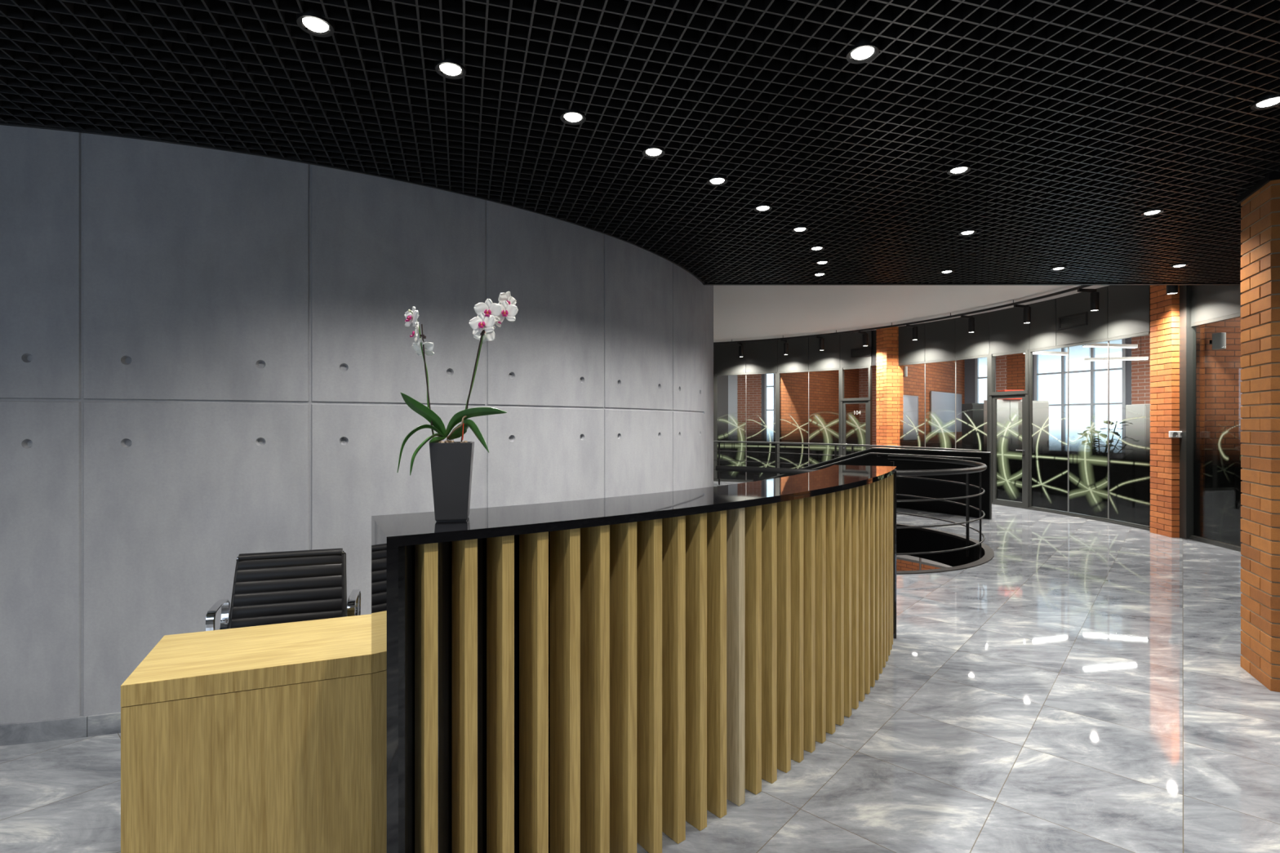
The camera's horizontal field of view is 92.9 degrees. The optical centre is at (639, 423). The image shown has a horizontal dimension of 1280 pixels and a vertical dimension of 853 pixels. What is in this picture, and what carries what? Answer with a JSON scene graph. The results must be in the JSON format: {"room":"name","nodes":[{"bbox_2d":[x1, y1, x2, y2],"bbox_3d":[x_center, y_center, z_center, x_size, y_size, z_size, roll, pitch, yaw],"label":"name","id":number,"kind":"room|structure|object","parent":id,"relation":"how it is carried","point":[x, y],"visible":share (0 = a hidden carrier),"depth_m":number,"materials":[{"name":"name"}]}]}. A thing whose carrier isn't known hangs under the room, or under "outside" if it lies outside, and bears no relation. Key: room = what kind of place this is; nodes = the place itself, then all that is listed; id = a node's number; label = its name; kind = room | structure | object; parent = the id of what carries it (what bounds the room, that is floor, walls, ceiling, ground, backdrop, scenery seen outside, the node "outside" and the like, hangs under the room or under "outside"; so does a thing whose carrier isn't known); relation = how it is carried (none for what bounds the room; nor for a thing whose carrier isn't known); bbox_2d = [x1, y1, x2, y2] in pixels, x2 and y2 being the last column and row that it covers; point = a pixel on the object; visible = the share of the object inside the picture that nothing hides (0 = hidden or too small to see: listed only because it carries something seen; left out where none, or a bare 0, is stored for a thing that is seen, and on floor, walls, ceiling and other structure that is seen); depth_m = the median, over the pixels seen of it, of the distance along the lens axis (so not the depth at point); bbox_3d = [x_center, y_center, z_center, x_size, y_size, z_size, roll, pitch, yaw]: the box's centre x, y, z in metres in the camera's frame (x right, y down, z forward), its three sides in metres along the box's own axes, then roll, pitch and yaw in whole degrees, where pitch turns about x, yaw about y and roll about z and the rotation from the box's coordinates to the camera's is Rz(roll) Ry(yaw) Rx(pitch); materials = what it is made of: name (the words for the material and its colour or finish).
{"room":"lobby","nodes":[
{"label":"lobby","id":0,"kind":"room"},
{"bbox_2d":[0,124,713,724],"bbox_3d":[-3.054,-0.300,4.305,8.898,3.600,2.878,0,0,-16],"label":"wall","id":1,"kind":"structure","parent":0,"point":[207,356],"depth_m":3.15,"materials":[{"name":"concrete"}]},
{"bbox_2d":[0,711,120,746],"bbox_3d":[-3.296,1.452,4.057,8.556,0.096,2.537,0,0,-11],"label":"baseboard","id":2,"kind":"structure","parent":1,"relation":"attached to","point":[37,731],"depth_m":2.88,"materials":[{"name":"concrete"}]},
{"bbox_2d":[0,120,704,283],"bbox_3d":[-3.260,-1.423,4.042,8.523,0.054,2.500,0,0,-12],"label":"trim","id":3,"kind":"structure","parent":1,"relation":"attached to","point":[273,154],"depth_m":3.32,"materials":[{"name":"black metal"}]},
{"bbox_2d":[702,281,1240,284],"bbox_3d":[5.000,-1.736,6.098,9.000,0.688,0.085,0,0,0],"label":"trim","id":4,"kind":"structure","parent":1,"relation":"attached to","point":[705,282],"depth_m":6.06,"materials":[{"name":"black metal"}]},
{"bbox_2d":[0,0,1279,283],"bbox_3d":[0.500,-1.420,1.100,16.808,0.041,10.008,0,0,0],"label":"ceiling","id":5,"kind":"structure","parent":0,"point":[1065,175],"depth_m":2.74,"materials":[{"name":"black metal"}]},
{"bbox_2d":[296,0,334,37],"bbox_3d":[-1.137,-1.425,2.131,0.120,0.070,0.120,0,0,0],"label":"recessed light","id":6,"kind":"object","parent":5,"relation":"attached to","point":[312,18],"visible":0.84,"depth_m":2.11,"materials":[{"name":"black metal"}]},
{"bbox_2d":[434,49,466,79],"bbox_3d":[-0.747,-1.425,2.398,0.120,0.070,0.120,0,0,0],"label":"recessed light","id":7,"kind":"object","parent":5,"relation":"attached to","point":[451,65],"visible":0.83,"depth_m":2.37,"materials":[{"name":"black metal"}]},
{"bbox_2d":[560,102,586,124],"bbox_3d":[-0.305,-1.425,2.773,0.120,0.070,0.120,0,0,0],"label":"recessed light","id":8,"kind":"object","parent":5,"relation":"attached to","point":[573,117],"visible":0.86,"depth_m":2.75,"materials":[{"name":"black metal"}]},
{"bbox_2d":[641,144,665,158],"bbox_3d":[0.070,-1.425,3.128,0.120,0.070,0.120,0,0,0],"label":"recessed light","id":9,"kind":"object","parent":5,"relation":"attached to","point":[652,152],"visible":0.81,"depth_m":3.11,"materials":[{"name":"black metal"}]},
{"bbox_2d":[706,173,728,186],"bbox_3d":[0.445,-1.425,3.498,0.120,0.070,0.120,0,0,0],"label":"recessed light","id":10,"kind":"object","parent":5,"relation":"attached to","point":[717,179],"visible":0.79,"depth_m":3.48,"materials":[{"name":"black metal"}]},
{"bbox_2d":[753,201,772,212],"bbox_3d":[0.797,-1.425,3.939,0.120,0.070,0.120,0,0,0],"label":"recessed light","id":11,"kind":"object","parent":5,"relation":"attached to","point":[764,206],"visible":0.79,"depth_m":3.92,"materials":[{"name":"black metal"}]},
{"bbox_2d":[845,32,879,63],"bbox_3d":[0.840,-1.425,2.293,0.120,0.070,0.120,0,0,0],"label":"recessed light","id":12,"kind":"object","parent":5,"relation":"attached to","point":[864,49],"visible":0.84,"depth_m":2.27,"materials":[{"name":"black metal"}]},
{"bbox_2d":[946,160,971,175],"bbox_3d":[1.757,-1.425,3.349,0.120,0.070,0.120,0,0,0],"label":"recessed light","id":13,"kind":"object","parent":5,"relation":"attached to","point":[962,168],"visible":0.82,"depth_m":3.33,"materials":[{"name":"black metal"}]},
{"bbox_2d":[1140,208,1164,216],"bbox_3d":[3.387,-1.425,4.020,0.120,0.070,0.120,0,0,0],"label":"recessed light","id":14,"kind":"object","parent":5,"relation":"attached to","point":[1152,211],"visible":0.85,"depth_m":4.01,"materials":[{"name":"black metal"}]},
{"bbox_2d":[1250,91,1279,110],"bbox_3d":[2.736,-1.425,2.642,0.120,0.070,0.120,0,0,0],"label":"recessed light","id":15,"kind":"object","parent":5,"relation":"attached to","point":[1265,100],"visible":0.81,"depth_m":2.63,"materials":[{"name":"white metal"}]},
{"bbox_2d":[0,480,1279,852],"bbox_3d":[2.500,1.500,9.000,23.000,0.001,26.000,0,0,0],"label":"floor","id":16,"kind":"structure","parent":0,"point":[1083,686],"depth_m":2.87,"materials":[{"name":"stone"}]},
{"bbox_2d":[120,613,371,852],"bbox_3d":[-1.137,1.125,2.122,1.000,0.750,0.458,0,0,-21],"label":"oak desk","id":17,"kind":"object","parent":16,"relation":"on","point":[253,739],"visible":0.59,"depth_m":1.87,"materials":[{"name":"beige wood"}]},
{"bbox_2d":[120,613,371,685],"bbox_3d":[-1.137,0.781,2.122,1.000,0.062,0.455,0,0,-21],"label":"countertop","id":18,"kind":"structure","parent":17,"relation":"on","point":[181,655],"depth_m":2.04,"materials":[{"name":"brown wood"}]},
{"bbox_2d":[205,548,360,631],"bbox_3d":[-1.466,1.033,2.442,0.619,0.934,0.607,0,0,-17],"label":"office chair","id":19,"kind":"object","parent":16,"relation":"on","point":[272,588],"visible":0.38,"depth_m":2.65,"materials":[{"name":"black leather"}]},
{"bbox_2d":[371,464,896,852],"bbox_3d":[0.525,0.900,2.976,0.690,1.200,3.629,0,0,43],"label":"reception desk","id":20,"kind":"object","parent":16,"relation":"on","point":[601,675],"depth_m":2.07,"materials":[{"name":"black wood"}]},
{"bbox_2d":[397,291,518,521],"bbox_3d":[-0.558,-0.057,1.887,0.352,0.714,0.181,0,0,-12],"label":"potted orchid","id":21,"kind":"object","parent":20,"relation":"on","point":[451,461],"visible":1,"depth_m":1.86,"materials":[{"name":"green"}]},
{"bbox_2d":[371,464,896,547],"bbox_3d":[0.525,0.314,2.976,0.690,0.028,3.629,0,0,43],"label":"countertop","id":22,"kind":"structure","parent":20,"relation":"on","point":[415,528],"depth_m":2.15,"materials":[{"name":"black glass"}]},
{"bbox_2d":[713,440,980,484],"bbox_3d":[3.627,0.961,12.781,1.003,1.079,7.025,0,0,-39],"label":"landing railing","id":23,"kind":"object","parent":16,"relation":"on","point":[718,442],"visible":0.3,"depth_m":13.42,"materials":[{"name":"grey metal"}]},
{"bbox_2d":[764,447,991,519],"bbox_3d":[3.987,0.973,11.885,0.122,1.055,5.622,0,0,-32],"label":"parapet","id":24,"kind":"object","parent":16,"relation":"on","point":[874,456],"visible":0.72,"depth_m":10.32,"materials":[{"name":"black metal"}]},
{"bbox_2d":[713,480,1200,542],"bbox_3d":[4.637,1.485,11.538,3.513,0.030,13.277,0,0,-30],"label":"baseboard","id":25,"kind":"structure","parent":16,"relation":"on","point":[997,504],"depth_m":9.81,"materials":[{"name":"grey metal"}]},
{"bbox_2d":[896,528,984,566],"bbox_3d":[2.464,1.712,7.885,3.510,0.415,3.510,0,0,0],"label":"trim","id":26,"kind":"structure","parent":25,"relation":"attached to","point":[908,540],"depth_m":8.48,"materials":[{"name":"black metal"}]},
{"bbox_2d":[896,523,994,574],"bbox_3d":[2.464,1.504,7.885,3.680,0.032,3.680,0,0,0],"label":"trim","id":27,"kind":"structure","parent":25,"relation":"attached to","point":[988,555],"depth_m":6.74,"materials":[{"name":"grey metal"}]},
{"bbox_2d":[961,403,983,431],"bbox_3d":[7.939,0.510,14.408,0.369,1.980,0.485,0,0,0],"label":"tall cabinet","id":28,"kind":"object","parent":16,"relation":"on","point":[975,411],"visible":0.24,"depth_m":14.20,"materials":[{"name":"grey"}]},
{"bbox_2d":[983,399,1022,431],"bbox_3d":[8.024,0.485,13.408,0.614,2.030,0.485,0,0,0],"label":"tall cabinet","id":29,"kind":"object","parent":16,"relation":"on","point":[1006,409],"visible":0.21,"depth_m":13.18,"materials":[{"name":"grey"}]},
{"bbox_2d":[1017,400,1048,432],"bbox_3d":[8.165,0.515,12.607,0.344,1.970,0.485,0,0,0],"label":"tall cabinet","id":30,"kind":"object","parent":16,"relation":"on","point":[1040,408],"visible":0.3,"depth_m":12.38,"materials":[{"name":"grey"}]},
{"bbox_2d":[1125,404,1151,434],"bbox_3d":[9.536,0.570,11.408,0.461,1.860,0.485,0,0,0],"label":"tall cabinet","id":31,"kind":"object","parent":16,"relation":"on","point":[1140,425],"visible":0.16,"depth_m":11.35,"materials":[{"name":"grey"}]},
{"bbox_2d":[717,375,728,429],"bbox_3d":[1.515,-0.300,20.651,2.933,3.600,0.001,0,0,11],"label":"wall","id":32,"kind":"structure","parent":0,"point":[722,380],"depth_m":20.41,"materials":[{"name":"grey paint"}]},
{"bbox_2d":[714,342,746,373],"bbox_3d":[2.334,-1.701,15.735,0.829,0.798,0.030,0,0,23],"label":"wall panel","id":33,"kind":"object","parent":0,"point":[727,360],"visible":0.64,"depth_m":15.73,"materials":[{"name":"grey"}]},
{"bbox_2d":[728,374,737,429],"bbox_3d":[3.102,-0.300,20.324,0.310,3.600,0.001,0,0,18],"label":"wall","id":34,"kind":"structure","parent":0,"point":[732,380],"depth_m":20.33,"materials":[{"name":"white paint"}]},
{"bbox_2d":[737,373,761,429],"bbox_3d":[3.620,-0.300,20.134,0.794,3.600,0.001,0,0,21],"label":"wall","id":35,"kind":"structure","parent":0,"point":[748,386],"depth_m":20.13,"materials":[{"name":"brick"}]},
{"bbox_2d":[746,339,777,373],"bbox_3d":[3.076,-1.701,15.367,0.815,0.798,0.030,0,0,29],"label":"wall panel","id":36,"kind":"object","parent":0,"point":[761,356],"visible":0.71,"depth_m":15.35,"materials":[{"name":"grey"}]},
{"bbox_2d":[746,371,779,481],"bbox_3d":[3.100,0.100,15.365,0.873,2.800,0.060,0,0,29],"label":"window","id":37,"kind":"structure","parent":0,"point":[752,435],"depth_m":15.35,"materials":[{"name":"clear glass"}]},
{"bbox_2d":[761,373,764,429],"bbox_3d":[4.057,-0.300,19.965,0.143,3.600,0.001,0,0,23],"label":"wall","id":38,"kind":"structure","parent":0,"point":[762,375],"depth_m":19.97,"materials":[{"name":"grey"}]},
{"bbox_2d":[777,337,808,371],"bbox_3d":[3.759,-1.701,14.938,0.784,0.798,0.030,0,0,35],"label":"wall panel","id":39,"kind":"object","parent":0,"point":[797,357],"visible":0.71,"depth_m":14.90,"materials":[{"name":"grey"}]},
{"bbox_2d":[778,369,808,475],"bbox_3d":[3.776,0.100,14.939,0.770,2.800,0.060,0,0,35],"label":"window","id":40,"kind":"structure","parent":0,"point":[785,436],"depth_m":14.93,"materials":[{"name":"clear glass"}]},
{"bbox_2d":[779,368,858,430],"bbox_3d":[5.066,-0.300,16.850,0.060,3.600,4.534,0,0,44],"label":"wall","id":41,"kind":"structure","parent":0,"point":[824,386],"depth_m":16.50,"materials":[{"name":"brick"}]},
{"bbox_2d":[715,455,986,559],"bbox_3d":[2.892,1.085,7.215,3.692,1.229,1.956,0,0,-38],"label":"stair railing","id":42,"kind":"object","parent":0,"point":[980,467],"visible":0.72,"depth_m":6.67,"materials":[{"name":"black metal"}]},
{"bbox_2d":[858,365,876,448],"bbox_3d":[7.022,-0.300,18.181,1.019,3.600,0.001,0,0,39],"label":"wall","id":43,"kind":"structure","parent":0,"point":[863,372],"depth_m":18.32,"materials":[{"name":"brick"}]},
{"bbox_2d":[871,329,876,365],"bbox_3d":[4.652,-1.705,11.547,3.478,0.790,13.277,0,0,-30],"label":"wall header","id":44,"kind":"structure","parent":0,"point":[874,331],"depth_m":13.63,"materials":[{"name":"black metal"}]},
{"bbox_2d":[713,373,715,479],"bbox_3d":[1.528,0.100,16.042,0.975,2.800,0.060,0,0,17],"label":"window","id":45,"kind":"structure","parent":44,"relation":"in","point":[714,375],"depth_m":15.88,"materials":[{"name":"clear glass"}]},
{"bbox_2d":[715,373,746,481],"bbox_3d":[2.359,0.100,15.736,0.800,2.800,0.060,0,0,24],"label":"window","id":46,"kind":"structure","parent":44,"relation":"in","point":[740,435],"depth_m":15.74,"materials":[{"name":"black glass"}]},
{"bbox_2d":[808,368,839,466],"bbox_3d":[4.393,0.100,14.456,0.810,2.800,0.060,0,0,41],"label":"window","id":47,"kind":"structure","parent":44,"relation":"in","point":[828,436],"depth_m":14.48,"materials":[{"name":"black glass"}]},
{"bbox_2d":[808,333,839,369],"bbox_3d":[4.380,-1.701,14.454,0.777,0.798,0.030,0,0,41],"label":"wall panel","id":48,"kind":"object","parent":44,"relation":"attached to","point":[829,357],"visible":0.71,"depth_m":14.41,"materials":[{"name":"grey"}]},
{"bbox_2d":[840,330,871,368],"bbox_3d":[4.941,-1.701,13.923,0.030,0.798,0.754,0,0,-44],"label":"wall panel","id":49,"kind":"object","parent":44,"relation":"attached to","point":[848,341],"visible":0.86,"depth_m":13.95,"materials":[{"name":"grey"}]},
{"bbox_2d":[850,346,871,357],"bbox_3d":[5.024,-1.620,13.814,0.030,0.200,0.484,0,0,-43],"label":"air vent","id":50,"kind":"object","parent":49,"relation":"attached to","point":[863,351],"visible":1,"depth_m":13.79,"materials":[{"name":"black metal"}]},
{"bbox_2d":[840,365,872,457],"bbox_3d":[4.936,0.100,13.916,0.139,2.800,0.723,0,0,-44],"label":"door","id":51,"kind":"structure","parent":44,"relation":"in","point":[862,437],"depth_m":13.94,"materials":[{"name":"grey metal"}]},
{"bbox_2d":[897,361,925,449],"bbox_3d":[5.757,0.100,12.943,0.060,2.800,0.674,0,0,-35],"label":"window","id":52,"kind":"structure","parent":44,"relation":"in","point":[908,438],"depth_m":12.87,"materials":[{"name":"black glass"}]},
{"bbox_2d":[924,358,955,450],"bbox_3d":[6.113,0.100,12.379,0.060,2.800,0.676,0,0,-30],"label":"window","id":53,"kind":"structure","parent":44,"relation":"in","point":[939,439],"depth_m":12.36,"materials":[{"name":"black glass"}]},
{"bbox_2d":[955,311,989,358],"bbox_3d":[6.425,-1.701,11.754,0.030,0.798,0.714,0,0,-25],"label":"wall panel","id":54,"kind":"object","parent":44,"relation":"attached to","point":[976,343],"visible":1,"depth_m":11.71,"materials":[{"name":"grey"}]},
{"bbox_2d":[955,354,989,452],"bbox_3d":[6.436,0.100,11.756,0.060,2.800,0.741,0,0,-25],"label":"window","id":55,"kind":"structure","parent":44,"relation":"in","point":[980,440],"depth_m":11.68,"materials":[{"name":"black glass"}]},
{"bbox_2d":[989,349,1028,507],"bbox_3d":[6.703,0.100,11.046,0.139,2.800,0.773,0,0,-20],"label":"door","id":56,"kind":"structure","parent":44,"relation":"in","point":[1009,451],"depth_m":11.07,"materials":[{"name":"grey metal"}]},
{"bbox_2d":[1029,297,1056,349],"bbox_3d":[6.912,-1.701,10.421,0.030,0.798,0.501,0,0,-15],"label":"wall panel","id":57,"kind":"object","parent":44,"relation":"attached to","point":[1042,326],"visible":1,"depth_m":10.39,"materials":[{"name":"grey"}]},
{"bbox_2d":[1028,344,1068,513],"bbox_3d":[6.940,0.100,10.337,0.060,2.800,0.753,0,0,-14],"label":"window","id":58,"kind":"structure","parent":44,"relation":"in","point":[1048,452],"depth_m":10.37,"materials":[{"name":"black glass"}]},
{"bbox_2d":[1066,338,1109,519],"bbox_3d":[7.087,0.100,9.619,0.060,2.800,0.726,0,0,-9],"label":"window","id":59,"kind":"structure","parent":44,"relation":"in","point":[1089,453],"depth_m":9.59,"materials":[{"name":"clear glass"}]},
{"bbox_2d":[1106,331,1151,528],"bbox_3d":[7.167,0.100,8.915,0.060,2.800,0.705,0,0,-4],"label":"window","id":60,"kind":"structure","parent":44,"relation":"in","point":[1130,455],"depth_m":8.90,"materials":[{"name":"clear glass"}]},
{"bbox_2d":[1107,284,1151,337],"bbox_3d":[7.158,-1.701,8.903,0.030,0.798,0.697,0,0,-4],"label":"wall panel","id":61,"kind":"object","parent":44,"relation":"attached to","point":[1129,309],"visible":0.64,"depth_m":8.89,"materials":[{"name":"grey"}]},
{"bbox_2d":[1178,284,1195,539],"bbox_3d":[6.335,-0.300,10.586,0.151,3.600,5.681,0,0,-17],"label":"door frame","id":62,"kind":"structure","parent":44,"relation":"attached to","point":[1187,333],"depth_m":7.89,"materials":[{"name":"grey metal"}]},
{"bbox_2d":[1190,312,1242,551],"bbox_3d":[7.057,0.100,7.134,0.060,2.800,1.668,0,0,9],"label":"window","id":63,"kind":"structure","parent":44,"relation":"in","point":[1217,468],"depth_m":7.48,"materials":[{"name":"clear glass"}]},
{"bbox_2d":[875,326,903,448],"bbox_3d":[5.470,-0.300,13.319,0.398,3.600,0.397,0,0,-11],"label":"brick pillar","id":64,"kind":"structure","parent":0,"point":[890,399],"depth_m":13.14,"materials":[{"name":"brown brick"}]},
{"bbox_2d":[897,323,924,363],"bbox_3d":[5.738,-1.701,12.951,0.030,0.798,0.699,0,0,-35],"label":"wall panel","id":65,"kind":"object","parent":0,"point":[909,350],"visible":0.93,"depth_m":12.91,"materials":[{"name":"grey"}]},
{"bbox_2d":[713,284,1121,365],"bbox_3d":[2.500,-2.100,14.050,23.000,0.001,15.900,0,0,0],"label":"ceiling","id":66,"kind":"structure","parent":0,"point":[740,312],"depth_m":10.73,"materials":[{"name":"white paint"}]},
{"bbox_2d":[713,284,1093,343],"bbox_3d":[4.364,-2.055,11.888,2.300,0.090,10.721,0,0,-34],"label":"track","id":67,"kind":"object","parent":66,"relation":"hanging from","point":[1081,286],"visible":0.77,"depth_m":11.85,"materials":[{"name":"black metal"}]},
{"bbox_2d":[960,315,974,333],"bbox_3d":[6.107,-1.860,11.332,0.318,0.301,0.116,0,0,-23],"label":"track spotlight","id":68,"kind":"object","parent":67,"relation":"attached to","point":[971,319],"visible":1,"depth_m":11.32,"materials":[{"name":"black metal"}]},
{"bbox_2d":[1013,304,1031,324],"bbox_3d":[6.465,-1.858,10.284,0.318,0.303,0.116,0,0,-15],"label":"track spotlight","id":69,"kind":"object","parent":67,"relation":"attached to","point":[1026,308],"visible":1,"depth_m":10.26,"materials":[{"name":"black metal"}]},
{"bbox_2d":[1077,288,1099,311],"bbox_3d":[6.680,-1.849,9.062,0.318,0.322,0.116,0,0,-5],"label":"track spotlight","id":70,"kind":"object","parent":67,"relation":"attached to","point":[1094,295],"visible":1,"depth_m":9.03,"materials":[{"name":"black metal"}]},
{"bbox_2d":[1166,284,1177,294],"bbox_3d":[6.689,-1.834,7.762,0.318,0.352,0.116,0,0,5],"label":"track spotlight","id":71,"kind":"object","parent":67,"relation":"attached to","point":[1171,289],"visible":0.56,"depth_m":7.72,"materials":[{"name":"black metal"}]},
{"bbox_2d":[1023,351,1067,355],"bbox_3d":[8.281,-1.758,12.400,1.100,0.685,0.070,0,0,-15],"label":"lamp","id":72,"kind":"object","parent":66,"relation":"hanging from","point":[1048,353],"visible":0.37,"depth_m":12.39,"materials":[{"name":"white plastic"}]},
{"bbox_2d":[1082,337,1137,348],"bbox_3d":[8.431,-1.735,10.900,1.100,0.730,0.070,0,0,-10],"label":"lamp","id":73,"kind":"object","parent":66,"relation":"hanging from","point":[1099,345],"visible":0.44,"depth_m":10.88,"materials":[{"name":"white plastic"}]},
{"bbox_2d":[1083,346,1137,348],"bbox_3d":[8.431,-1.376,10.900,1.080,0.012,0.060,0,0,-10],"label":"diffuser","id":74,"kind":"object","parent":73,"relation":"attached to","point":[1131,347],"depth_m":10.89,"materials":[{"name":"white plastic"}]},
{"bbox_2d":[1082,336,1148,361],"bbox_3d":[9.457,-1.681,12.100,1.100,0.839,0.070,0,0,14],"label":"lamp","id":75,"kind":"object","parent":66,"relation":"hanging from","point":[1118,358],"visible":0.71,"depth_m":12.06,"materials":[{"name":"white plastic"}]},
{"bbox_2d":[1083,359,1147,361],"bbox_3d":[9.457,-1.267,12.100,1.080,0.012,0.060,0,0,14],"label":"diffuser","id":76,"kind":"object","parent":75,"relation":"attached to","point":[1084,360],"depth_m":12.10,"materials":[{"name":"white plastic"}]},
{"bbox_2d":[896,559,939,571],"bbox_3d":[5.040,4.300,12.123,2.116,2.800,10.882,0,0,-33],"label":"brick wall","id":77,"kind":"structure","parent":0,"point":[901,565],"depth_m":12.96,"materials":[{"name":"brick"}]},
{"bbox_2d":[896,556,946,570],"bbox_3d":[5.024,3.800,12.115,2.152,3.800,10.883,0,0,-33],"label":"trim","id":78,"kind":"structure","parent":77,"relation":"attached to","point":[919,562],"depth_m":12.72,"materials":[{"name":"grey metal"}]},
{"bbox_2d":[896,555,951,567],"bbox_3d":[5.040,2.410,12.123,2.116,0.980,10.882,0,0,-33],"label":"wall panels","id":79,"kind":"object","parent":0,"point":[908,557],"visible":0.05,"depth_m":12.71,"materials":[{"name":"grey"}]},
{"bbox_2d":[902,360,964,431],"bbox_3d":[7.190,-0.300,14.888,0.060,3.600,4.504,0,0,45],"label":"wall","id":80,"kind":"structure","parent":0,"point":[940,376],"depth_m":14.61,"materials":[{"name":"brick"}]},
{"bbox_2d":[902,395,918,431],"bbox_3d":[6.034,-0.135,13.631,0.030,1.000,1.031,0,0,45],"label":"whiteboard","id":81,"kind":"object","parent":80,"relation":"attached to","point":[910,409],"visible":0.67,"depth_m":13.67,"materials":[{"name":"grey"}]},
{"bbox_2d":[929,391,962,431],"bbox_3d":[7.769,-0.285,15.389,0.030,1.000,2.262,0,0,45],"label":"whiteboard","id":82,"kind":"object","parent":80,"relation":"attached to","point":[942,405],"visible":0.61,"depth_m":15.30,"materials":[{"name":"grey"}]},
{"bbox_2d":[924,318,955,361],"bbox_3d":[6.106,-1.701,12.371,0.030,0.798,0.661,0,0,-30],"label":"wall panel","id":83,"kind":"object","parent":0,"point":[940,335],"visible":1,"depth_m":12.36,"materials":[{"name":"grey"}]},
{"bbox_2d":[964,358,974,404],"bbox_3d":[8.870,-0.300,16.366,0.001,3.600,0.375,0,0,-39],"label":"wall","id":84,"kind":"structure","parent":0,"point":[969,363],"depth_m":16.35,"materials":[{"name":"grey paint"}]},
{"bbox_2d":[974,356,995,403],"bbox_3d":[9.126,-0.300,16.044,0.120,3.600,0.507,0,0,-38],"label":"window","id":85,"kind":"structure","parent":84,"relation":"in","point":[976,360],"depth_m":16.19,"materials":[{"name":"grey"}]},
{"bbox_2d":[995,355,1006,391],"bbox_3d":[9.347,-0.300,15.749,0.001,3.600,0.291,0,0,-36],"label":"wall","id":86,"kind":"structure","parent":0,"point":[1001,361],"depth_m":15.74,"materials":[{"name":"brick"}]},
{"bbox_2d":[989,304,1029,354],"bbox_3d":[6.712,-1.701,11.047,0.030,0.798,0.798,0,0,-20],"label":"wall panel","id":87,"kind":"object","parent":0,"point":[1008,332],"visible":1,"depth_m":11.05,"materials":[{"name":"grey"}]},
{"bbox_2d":[1006,353,1025,390],"bbox_3d":[9.597,-0.300,15.387,0.001,3.600,0.589,0,0,-34],"label":"wall","id":88,"kind":"structure","parent":0,"point":[1015,363],"depth_m":15.45,"materials":[{"name":"brick"}]},
{"bbox_2d":[1056,285,1107,346],"bbox_3d":[7.056,-1.701,9.715,0.030,0.798,0.924,0,0,-10],"label":"wall panel","id":89,"kind":"object","parent":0,"point":[1096,328],"visible":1,"depth_m":9.69,"materials":[{"name":"grey"}]},
{"bbox_2d":[1057,311,1087,329],"bbox_3d":[7.020,-1.665,9.853,0.030,0.210,0.528,0,0,-11],"label":"air vent","id":90,"kind":"object","parent":89,"relation":"attached to","point":[1086,313],"visible":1,"depth_m":9.87,"materials":[{"name":"black metal"}]},
{"bbox_2d":[1125,337,1131,404],"bbox_3d":[10.712,-0.300,13.347,0.001,3.600,0.137,0,0,-23],"label":"wall","id":91,"kind":"structure","parent":0,"point":[1128,351],"depth_m":13.33,"materials":[{"name":"grey"}]},
{"bbox_2d":[1034,338,1125,487],"bbox_3d":[10.249,-0.300,14.234,0.120,3.600,1.924,0,0,-28],"label":"window","id":92,"kind":"structure","parent":91,"relation":"in","point":[1122,368],"depth_m":13.96,"materials":[{"name":"grey metal"}]},
{"bbox_2d":[1131,334,1151,404],"bbox_3d":[10.946,-0.300,12.725,0.001,3.600,1.193,0,0,-20],"label":"wall","id":93,"kind":"structure","parent":0,"point":[1140,369],"depth_m":13.10,"materials":[{"name":"brick"}]},
{"bbox_2d":[1150,284,1204,537],"bbox_3d":[7.220,-0.300,8.180,0.397,3.600,0.397,0,0,6],"label":"brick pillar","id":94,"kind":"structure","parent":0,"point":[1165,308],"depth_m":8.12,"materials":[{"name":"brown brick"}]},
{"bbox_2d":[1191,284,1242,323],"bbox_3d":[7.045,-1.701,7.122,0.030,0.798,1.631,0,0,9],"label":"wall panel","id":95,"kind":"object","parent":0,"point":[1208,302],"visible":0.33,"depth_m":7.50,"materials":[{"name":"grey"}]},
{"bbox_2d":[1195,316,1242,436],"bbox_3d":[9.744,-0.300,8.072,4.916,3.600,0.060,0,0,-2],"label":"wall","id":96,"kind":"structure","parent":0,"point":[1222,393],"depth_m":7.98,"materials":[{"name":"brick"}]},
{"bbox_2d":[1209,332,1226,350],"bbox_3d":[7.483,-1.068,7.873,0.098,0.210,0.161,0,0,-20],"label":"wall speaker","id":97,"kind":"object","parent":96,"relation":"attached to","point":[1218,341],"visible":1,"depth_m":7.83,"materials":[{"name":"white plastic"}]},
{"bbox_2d":[1240,179,1279,692],"bbox_3d":[3.799,-0.300,3.499,0.388,3.600,0.388,0,0,27],"label":"brick pillar","id":98,"kind":"structure","parent":0,"point":[1260,274],"depth_m":3.50,"materials":[{"name":"brown brick"}]},
{"bbox_2d":[1236,170,1279,204],"bbox_3d":[3.799,-1.410,3.499,0.410,0.090,0.410,0,0,26],"label":"trim","id":99,"kind":"structure","parent":98,"relation":"attached to","point":[1273,175],"depth_m":3.52,"materials":[{"name":"black metal"}]},
{"bbox_3d":[5.640,-0.300,19.096,1.970,3.600,1.193,0,0,0],"label":"wall","id":100,"kind":"structure","parent":0,"visible":0},
{"bbox_2d":[764,373,775,430],"bbox_3d":[4.389,-0.300,19.815,0.645,3.600,0.120,0,0,25],"label":"window","id":101,"kind":"structure","parent":100,"relation":"in","point":[766,386],"depth_m":19.82,"materials":[{"name":"grey"}]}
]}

